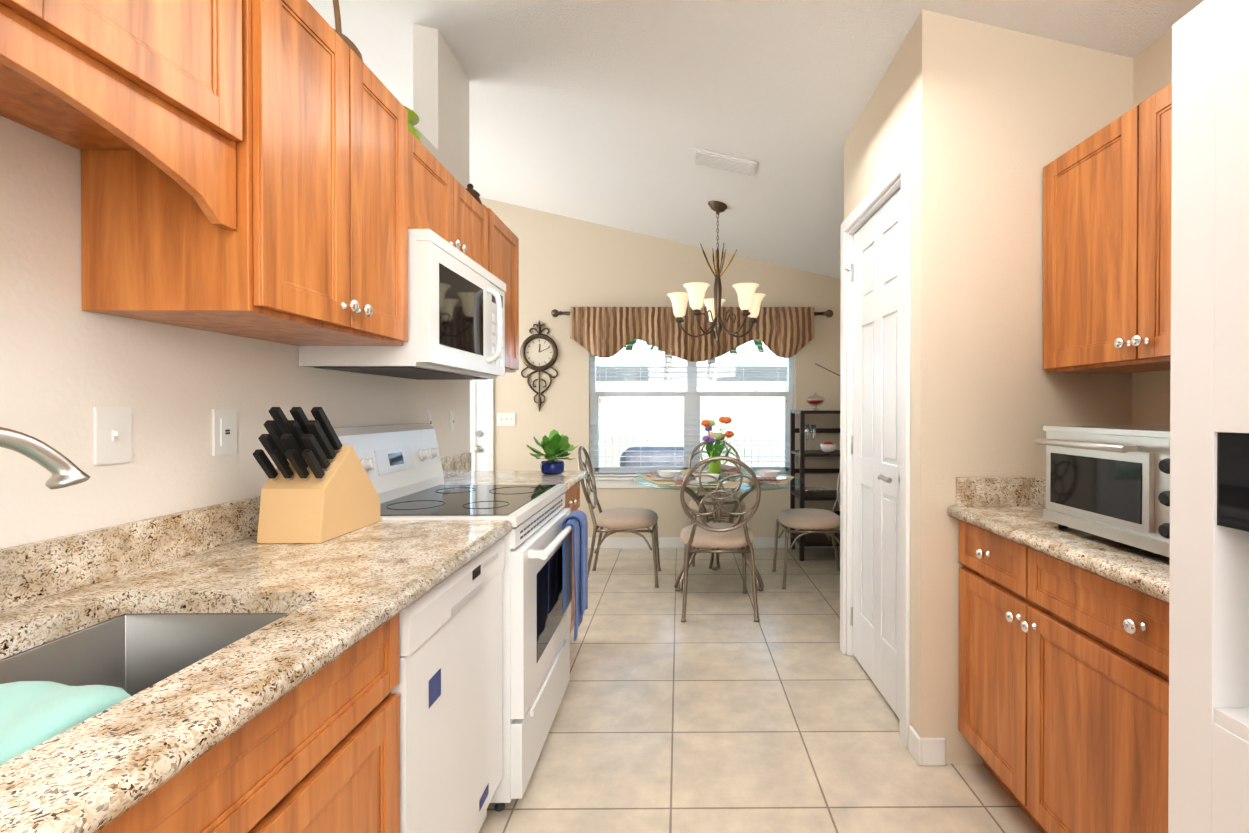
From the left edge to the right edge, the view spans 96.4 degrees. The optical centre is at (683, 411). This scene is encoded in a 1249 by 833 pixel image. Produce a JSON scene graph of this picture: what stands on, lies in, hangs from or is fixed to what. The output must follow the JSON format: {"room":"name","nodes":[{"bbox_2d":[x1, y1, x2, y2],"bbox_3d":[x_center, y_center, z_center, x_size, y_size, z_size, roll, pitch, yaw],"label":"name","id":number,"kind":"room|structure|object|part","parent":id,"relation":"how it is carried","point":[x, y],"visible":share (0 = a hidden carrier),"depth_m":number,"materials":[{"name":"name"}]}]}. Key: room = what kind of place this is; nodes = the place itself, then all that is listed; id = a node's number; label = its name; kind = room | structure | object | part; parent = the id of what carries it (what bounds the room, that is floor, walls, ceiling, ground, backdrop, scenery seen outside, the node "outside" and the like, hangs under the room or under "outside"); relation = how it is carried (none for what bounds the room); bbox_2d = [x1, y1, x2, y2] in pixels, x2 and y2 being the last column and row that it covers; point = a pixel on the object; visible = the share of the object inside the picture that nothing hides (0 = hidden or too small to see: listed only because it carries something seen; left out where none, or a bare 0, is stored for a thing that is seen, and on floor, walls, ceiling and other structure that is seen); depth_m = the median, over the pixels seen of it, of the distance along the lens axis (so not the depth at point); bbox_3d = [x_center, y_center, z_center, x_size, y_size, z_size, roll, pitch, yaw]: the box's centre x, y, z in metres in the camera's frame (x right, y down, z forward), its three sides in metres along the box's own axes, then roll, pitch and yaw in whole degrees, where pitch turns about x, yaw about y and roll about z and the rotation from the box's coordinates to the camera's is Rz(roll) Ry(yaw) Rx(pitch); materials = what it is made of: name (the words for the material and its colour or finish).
{"room":"kitchen","nodes":[
{"label":"kitchen","id":0,"kind":"room"},
{"bbox_2d":[0,24,469,548],"bbox_3d":[-1.228,-0.799,0.557,0.120,4.100,5.050,0,0,0],"label":"wall","id":1,"kind":"structure","parent":0,"point":[68,364],"depth_m":1.18,"materials":[{"name":"white paint"}]},
{"bbox_2d":[94,407,131,464],"bbox_3d":[-1.164,0.047,1.137,0.016,0.115,0.070,0,0,0],"label":"switch plate","id":2,"kind":"object","parent":1,"relation":"attached to","point":[112,434],"depth_m":1.13,"materials":[{"name":"white plastic"}]},
{"bbox_2d":[0,0,247,155],"bbox_3d":[-1.004,-0.695,0.632,0.323,0.380,0.881,0,0,0],"label":"upper cabinet","id":3,"kind":"object","parent":1,"relation":"attached to","point":[94,77],"depth_m":0.90,"materials":[{"name":"brown wood"}]},
{"bbox_2d":[212,409,236,455],"bbox_3d":[-1.168,0.051,1.417,0.011,0.115,0.070,0,0,0],"label":"outlet","id":4,"kind":"object","parent":1,"relation":"attached to","point":[224,421],"depth_m":1.41,"materials":[{"name":"white plastic"}]},
{"bbox_2d":[16,453,470,602],"bbox_3d":[-1.158,0.284,0.944,0.019,0.099,4.210,0,0,0],"label":"backsplash","id":5,"kind":"structure","parent":1,"relation":"attached to","point":[131,546],"depth_m":1.20,"materials":[{"name":"beige stone"}]},
{"bbox_2d":[81,0,415,345],"bbox_3d":[-1.000,-0.559,1.380,0.343,0.720,0.606,0,0,0],"label":"upper cabinet","id":6,"kind":"object","parent":1,"relation":"attached to","point":[276,171],"depth_m":1.17,"materials":[{"name":"brown wood"}]},
{"bbox_2d":[333,0,362,60],"bbox_3d":[-1.010,-1.112,1.532,0.216,0.383,0.216,0,0,0],"label":"decorative basket","id":7,"kind":"object","parent":6,"relation":"on","point":[347,40],"visible":0.15,"depth_m":1.61,"materials":[{"name":"brown wicker"}]},
{"bbox_2d":[427,410,431,425],"bbox_3d":[-1.177,0.049,2.577,0.011,0.115,0.045,0,0,0],"label":"switch plate","id":8,"kind":"object","parent":1,"relation":"attached to","point":[429,412],"depth_m":2.57,"materials":[{"name":"white plastic"}]},
{"bbox_2d":[450,412,454,430],"bbox_3d":[-1.179,0.048,2.837,0.011,0.100,0.045,0,0,0],"label":"switch plate","id":9,"kind":"object","parent":1,"relation":"attached to","point":[452,414],"depth_m":2.83,"materials":[{"name":"white plastic"}]},
{"bbox_2d":[416,138,491,273],"bbox_3d":[-1.015,-0.725,2.064,0.323,0.325,0.756,0,0,0],"label":"upper cabinet","id":10,"kind":"object","parent":1,"relation":"attached to","point":[444,207],"depth_m":2.03,"materials":[{"name":"brown wood"}]},
{"bbox_2d":[299,229,505,379],"bbox_3d":[-0.949,-0.350,2.068,0.454,0.422,0.750,0,0,0],"label":"microwave","id":11,"kind":"object","parent":10,"relation":"attached to","point":[456,313],"visible":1,"depth_m":1.81,"materials":[{"name":"white plastic"}]},
{"bbox_2d":[404,106,421,142],"bbox_3d":[-1.028,-0.968,1.953,0.200,0.160,0.200,0,0,0],"label":"vase","id":12,"kind":"object","parent":10,"relation":"on","point":[412,118],"visible":0.15,"depth_m":1.94,"materials":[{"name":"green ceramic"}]},
{"bbox_2d":[466,183,481,204],"bbox_3d":[-1.034,-1.012,2.693,0.116,0.190,0.116,0,0,0],"label":"jar","id":13,"kind":"object","parent":10,"relation":"on","point":[475,194],"visible":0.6,"depth_m":2.67,"materials":[{"name":"brown ceramic"}]},
{"bbox_2d":[492,211,518,371],"bbox_3d":[-1.020,-0.561,2.679,0.323,0.710,0.464,0,0,0],"label":"upper cabinet","id":14,"kind":"object","parent":1,"relation":"attached to","point":[505,244],"depth_m":2.75,"materials":[{"name":"brown wood"}]},
{"bbox_2d":[479,197,840,537],"bbox_3d":[-1.408,-0.825,5.056,6.230,4.100,0.150,0,0,0],"label":"wall","id":15,"kind":"structure","parent":0,"point":[566,263],"depth_m":4.99,"materials":[{"name":"beige paint"}]},
{"bbox_2d":[470,380,484,470],"bbox_3d":[-2.228,0.195,5.022,0.886,2.040,0.107,0,0,0],"label":"back door","id":16,"kind":"structure","parent":15,"relation":"in","point":[478,427],"depth_m":5.03,"materials":[{"name":"white paint"}]},
{"bbox_2d":[485,379,493,470],"bbox_3d":[-2.228,0.165,5.047,1.050,2.120,0.166,0,0,0],"label":"door frame","id":17,"kind":"structure","parent":15,"relation":"attached to","point":[489,424],"depth_m":4.97,"materials":[{"name":"white wood"}]},
{"bbox_2d":[497,413,514,425],"bbox_3d":[-1.592,0.066,4.976,0.165,0.115,0.016,0,0,0],"label":"switch plate","id":18,"kind":"object","parent":15,"relation":"attached to","point":[505,419],"visible":1,"depth_m":4.98,"materials":[{"name":"white plastic"}]},
{"bbox_2d":[520,320,557,411],"bbox_3d":[-1.292,-0.414,4.971,0.336,0.820,0.047,0,0,0],"label":"wall clock","id":19,"kind":"object","parent":15,"relation":"attached to","point":[539,351],"visible":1,"depth_m":4.97,"materials":[{"name":"brown metal"}]},
{"bbox_2d":[590,340,793,473],"bbox_3d":[0.077,-0.165,5.101,1.860,1.500,0.070,0,0,0],"label":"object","id":20,"kind":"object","parent":15,"relation":"in","point":[691,411],"depth_m":5.08,"materials":[{"name":"white"}]},
{"bbox_2d":[590,339,794,476],"bbox_3d":[0.077,-0.166,5.029,1.848,1.494,0.055,0,0,0],"label":"window blinds","id":21,"kind":"object","parent":20,"relation":"attached to","point":[640,419],"visible":0.54,"depth_m":5.01,"materials":[{"name":"white plastic"}]},
{"bbox_2d":[599,358,839,408],"bbox_3d":[0.385,-0.445,4.982,2.290,0.840,0.038,0,0,0],"label":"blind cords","id":22,"kind":"object","parent":21,"relation":"hanging from","point":[786,382],"visible":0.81,"depth_m":4.98,"materials":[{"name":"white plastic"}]},
{"bbox_2d":[584,476,799,487],"bbox_3d":[0.077,0.635,5.013,1.980,0.100,0.115,0,0,0],"label":"window sill","id":23,"kind":"structure","parent":15,"relation":"attached to","point":[616,482],"depth_m":4.98,"materials":[{"name":"white"}]},
{"bbox_2d":[551,306,832,361],"bbox_3d":[0.078,-0.685,4.898,2.496,0.482,0.188,0,0,0],"label":"window valance","id":24,"kind":"object","parent":15,"relation":"attached to","point":[608,331],"visible":0.9,"depth_m":4.86,"materials":[{"name":"brown fabric"}]},
{"bbox_2d":[588,537,839,547],"bbox_3d":[-0.067,1.178,4.994,3.250,0.095,0.017,0,0,0],"label":"baseboard","id":25,"kind":"structure","parent":15,"relation":"attached to","point":[759,542],"depth_m":4.99,"materials":[{"name":"white"}]},
{"bbox_2d":[307,0,1203,278],"bbox_3d":[-1.405,-2.000,1.549,6.580,1.862,7.450,0,0,0],"label":"ceiling","id":26,"kind":"structure","parent":0,"point":[609,112],"depth_m":2.81,"materials":[{"name":"white paint"}]},
{"bbox_2d":[667,201,765,342],"bbox_3d":[0.242,-1.001,4.017,0.726,1.005,0.705,0,0,0],"label":"chandelier","id":27,"kind":"object","parent":26,"relation":"hanging from","point":[749,299],"visible":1,"depth_m":3.97,"materials":[{"name":"brown metal"}]},
{"bbox_2d":[692,147,756,176],"bbox_3d":[0.241,-1.500,3.340,0.380,0.102,0.180,0,0,0],"label":"ceiling vent","id":28,"kind":"object","parent":26,"relation":"in","point":[724,162],"visible":0.98,"depth_m":3.32,"materials":[{"name":"white"}]},
{"bbox_2d":[479,548,1041,832],"bbox_3d":[-1.430,1.275,1.518,6.530,0.060,7.350,0,0,0],"label":"floor","id":29,"kind":"structure","parent":0,"point":[720,710],"depth_m":2.19,"materials":[{"name":"tile"}]},
{"bbox_2d":[391,537,504,832],"bbox_3d":[-0.841,0.800,1.390,0.606,0.852,0.599,0,0,0],"label":"dishwasher","id":30,"kind":"object","parent":29,"relation":"on","point":[448,688],"visible":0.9,"depth_m":1.32,"materials":[{"name":"white metal"}]},
{"bbox_2d":[333,423,572,811],"bbox_3d":[-0.793,0.646,2.075,0.723,1.192,0.756,0,0,0],"label":"range","id":31,"kind":"object","parent":29,"relation":"on","point":[402,464],"visible":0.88,"depth_m":1.91,"materials":[{"name":"white metal"}]},
{"bbox_2d":[562,510,587,640],"bbox_3d":[-0.444,0.651,2.247,0.082,0.470,0.201,0,0,0],"label":"oven towel","id":32,"kind":"object","parent":31,"relation":"hanging from","point":[576,520],"visible":0.98,"depth_m":2.22,"materials":[{"name":"blue fabric"}]},
{"bbox_2d":[416,479,581,633],"bbox_3d":[-0.873,0.802,2.760,0.618,0.873,0.605,0,0,0],"label":"base cabinet","id":33,"kind":"object","parent":29,"relation":"on","point":[572,496],"depth_m":2.85,"materials":[{"name":"brown wood"}]},
{"bbox_2d":[0,520,507,832],"bbox_3d":[-0.846,0.359,0.266,0.631,0.040,2.848,0,0,0],"label":"countertop","id":34,"kind":"structure","parent":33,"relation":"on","point":[84,777],"depth_m":0.84,"materials":[{"name":"beige stone"}]},
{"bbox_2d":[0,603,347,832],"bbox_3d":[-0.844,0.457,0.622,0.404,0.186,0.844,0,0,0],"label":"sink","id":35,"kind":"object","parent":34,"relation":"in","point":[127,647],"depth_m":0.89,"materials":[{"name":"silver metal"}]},
{"bbox_2d":[253,407,379,543],"bbox_3d":[-0.995,0.158,1.522,0.160,0.344,0.311,0,0,0],"label":"knife block","id":36,"kind":"object","parent":34,"relation":"on","point":[318,486],"visible":1,"depth_m":1.42,"materials":[{"name":"brown wood"}]},
{"bbox_2d":[444,471,583,490],"bbox_3d":[-0.866,0.344,2.763,0.631,0.040,0.617,0,0,0],"label":"countertop","id":37,"kind":"structure","parent":33,"relation":"on","point":[570,478],"depth_m":2.75,"materials":[{"name":"beige stone"}]},
{"bbox_2d":[527,429,578,474],"bbox_3d":[-0.687,0.207,2.909,0.274,0.231,0.252,0,0,0],"label":"plant pot","id":38,"kind":"object","parent":37,"relation":"on","point":[553,444],"visible":1,"depth_m":2.86,"materials":[{"name":"blue"}]},
{"bbox_3d":[-0.842,0.456,0.470,0.290,0.180,0.425,0,0,0],"label":"pan","id":39,"kind":"object","parent":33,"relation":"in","visible":0},
{"bbox_2d":[0,681,130,764],"bbox_3d":[-0.844,0.355,0.471,0.336,0.045,0.496,0,0,0],"label":"dish towel","id":40,"kind":"object","parent":39,"relation":"on","point":[33,714],"visible":0.96,"depth_m":0.63,"materials":[{"name":"teal fabric"}]},
{"bbox_2d":[578,446,660,587],"bbox_3d":[-0.470,0.741,4.097,0.592,0.984,0.474,0,0,0],"label":"chair","id":41,"kind":"object","parent":29,"relation":"on","point":[627,518],"visible":1,"depth_m":3.93,"materials":[{"name":"beige fabric"}]},
{"bbox_2d":[688,439,746,566],"bbox_3d":[0.280,0.737,4.708,0.474,0.984,0.592,0,0,0],"label":"chair","id":42,"kind":"object","parent":29,"relation":"on","point":[693,505],"visible":0.21,"depth_m":4.64,"materials":[{"name":"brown metal"}]},
{"bbox_2d":[633,469,802,590],"bbox_3d":[0.245,0.852,3.998,1.212,0.759,1.212,0,0,0],"label":"dining table","id":43,"kind":"object","parent":29,"relation":"on","point":[719,519],"visible":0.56,"depth_m":3.88,"materials":[{"name":"clear glass"}]},
{"bbox_2d":[701,416,733,474],"bbox_3d":[0.245,0.251,4.053,0.244,0.439,0.274,0,0,0],"label":"flowers","id":44,"kind":"object","parent":43,"relation":"on","point":[713,450],"visible":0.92,"depth_m":4.01,"materials":[{"name":"green plant"}]},
{"bbox_2d":[641,463,793,488],"bbox_3d":[0.245,0.440,3.992,1.120,0.062,1.104,0,0,0],"label":"place settings","id":45,"kind":"object","parent":43,"relation":"on","point":[675,478],"visible":0.81,"depth_m":3.79,"materials":[{"name":"white ceramic"}]},
{"bbox_2d":[680,456,760,622],"bbox_3d":[0.214,0.744,3.498,0.474,0.984,0.592,0,0,0],"label":"chair","id":46,"kind":"object","parent":29,"relation":"on","point":[697,534],"visible":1,"depth_m":3.30,"materials":[{"name":"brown metal"}]},
{"bbox_2d":[772,471,839,588],"bbox_3d":[0.980,0.741,4.079,0.592,0.984,0.474,0,0,0],"label":"chair","id":47,"kind":"object","parent":29,"relation":"on","point":[810,520],"visible":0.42,"depth_m":3.91,"materials":[{"name":"beige fabric"}]},
{"bbox_2d":[790,410,839,560],"bbox_3d":[1.249,0.607,4.777,0.580,1.240,0.415,0,0,0],"label":"stand","id":48,"kind":"object","parent":29,"relation":"on","point":[812,539],"visible":0.4,"depth_m":4.72,"materials":[{"name":"grey wood"}]},
{"bbox_2d":[805,392,836,494],"bbox_3d":[1.150,0.267,4.707,0.300,0.870,0.220,0,0,0],"label":"decorations","id":49,"kind":"object","parent":48,"relation":"on","point":[828,447],"visible":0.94,"depth_m":4.68,"materials":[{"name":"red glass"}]},
{"bbox_2d":[947,477,1169,832],"bbox_3d":[1.258,0.739,1.371,0.653,1.014,1.171,0,0,0],"label":"base cabinet","id":50,"kind":"object","parent":29,"relation":"on","point":[1063,695],"visible":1,"depth_m":1.43,"materials":[{"name":"brown wood"}]},
{"bbox_2d":[947,477,1169,602],"bbox_3d":[1.257,0.302,1.369,0.652,0.140,1.171,0,0,0],"label":"countertop","id":51,"kind":"structure","parent":50,"relation":"on","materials":[{"name":"stone"}]},
{"bbox_2d":[1035,426,1169,557],"bbox_3d":[1.194,0.186,1.387,0.393,0.290,0.468,0,0,0],"label":"toaster oven","id":52,"kind":"object","parent":51,"relation":"on","point":[1110,482],"visible":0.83,"depth_m":1.35,"materials":[{"name":"silver metal"}]},
{"bbox_2d":[1168,0,1248,832],"bbox_3d":[1.081,0.341,0.312,0.967,1.798,0.910,0,0,0],"label":"refrigerator","id":53,"kind":"object","parent":29,"relation":"on","point":[1208,785],"visible":1,"depth_m":0.70,"materials":[{"name":"white metal"}]},
{"bbox_2d":[844,9,1132,763],"bbox_3d":[1.205,-0.810,2.411,0.745,4.100,0.920,0,0,0],"label":"wall","id":54,"kind":"structure","parent":0,"point":[985,123],"depth_m":1.95,"materials":[{"name":"beige paint"}]},
{"bbox_2d":[842,188,900,717],"bbox_3d":[0.853,0.168,2.471,0.116,2.120,0.704,0,0,0],"label":"pantry door","id":55,"kind":"structure","parent":54,"relation":"in","point":[875,437],"depth_m":2.46,"materials":[{"name":"white paint"}]},
{"bbox_3d":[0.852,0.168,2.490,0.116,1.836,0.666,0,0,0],"label":"handle","id":56,"kind":"part","parent":55,"relation":"part of","materials":[{"name":"white wood"}]},
{"bbox_2d":[840,149,910,747],"bbox_3d":[0.875,0.135,2.464,0.116,2.210,0.840,0,0,0],"label":"door frame","id":57,"kind":"structure","parent":54,"relation":"attached to","point":[901,166],"depth_m":2.23,"materials":[{"name":"white wood"}]},
{"bbox_2d":[1132,28,1171,425],"bbox_3d":[1.660,-0.805,1.530,0.150,4.100,6.950,0,0,0],"label":"wall","id":58,"kind":"structure","parent":0,"point":[1152,68],"depth_m":1.87,"materials":[{"name":"beige paint"}]},
{"bbox_2d":[1043,82,1171,372],"bbox_3d":[1.404,-0.500,1.543,0.357,0.730,0.816,0,0,0],"label":"upper cabinet","id":59,"kind":"object","parent":58,"relation":"attached to","point":[1107,249],"visible":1,"depth_m":1.64,"materials":[{"name":"brown wood"}]},
{"label":"outside","id":60,"kind":"structure","parent":0,"visible":0},
{"bbox_2d":[471,437,751,470],"bbox_3d":[-0.005,1.246,15.504,28.000,0.080,20.700,0,0,0],"label":"lawn","id":61,"kind":"structure","parent":60,"point":[654,443],"depth_m":20.75,"materials":[{"name":"green plant"}]},
{"bbox_2d":[470,381,785,468],"bbox_3d":[0.042,0.279,12.029,28.040,1.888,0.060,0,0,0],"label":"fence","id":62,"kind":"object","parent":61,"relation":"on","point":[773,431],"depth_m":12.00,"materials":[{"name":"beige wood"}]},
{"bbox_2d":[620,447,683,466],"bbox_3d":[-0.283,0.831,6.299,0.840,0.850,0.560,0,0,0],"label":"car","id":63,"kind":"object","parent":61,"relation":"on","point":[668,464],"depth_m":6.03,"materials":[{"name":"grey"}]},
{"bbox_2d":[625,340,764,380],"bbox_3d":[-0.861,-0.854,15.986,7.505,4.085,5.996,0,0,0],"label":"palm trees","id":64,"kind":"object","parent":61,"relation":"on","point":[668,375],"depth_m":16.90,"materials":[{"name":"green plant"}]},
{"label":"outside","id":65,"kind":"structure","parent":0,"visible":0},
{"bbox_2d":[470,367,785,434],"bbox_3d":[-0.099,-0.534,27.494,29.000,3.338,2.000,0,0,0],"label":"house","id":66,"kind":"structure","parent":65,"point":[725,377],"depth_m":26.50,"materials":[{"name":"beige"}]}
]}

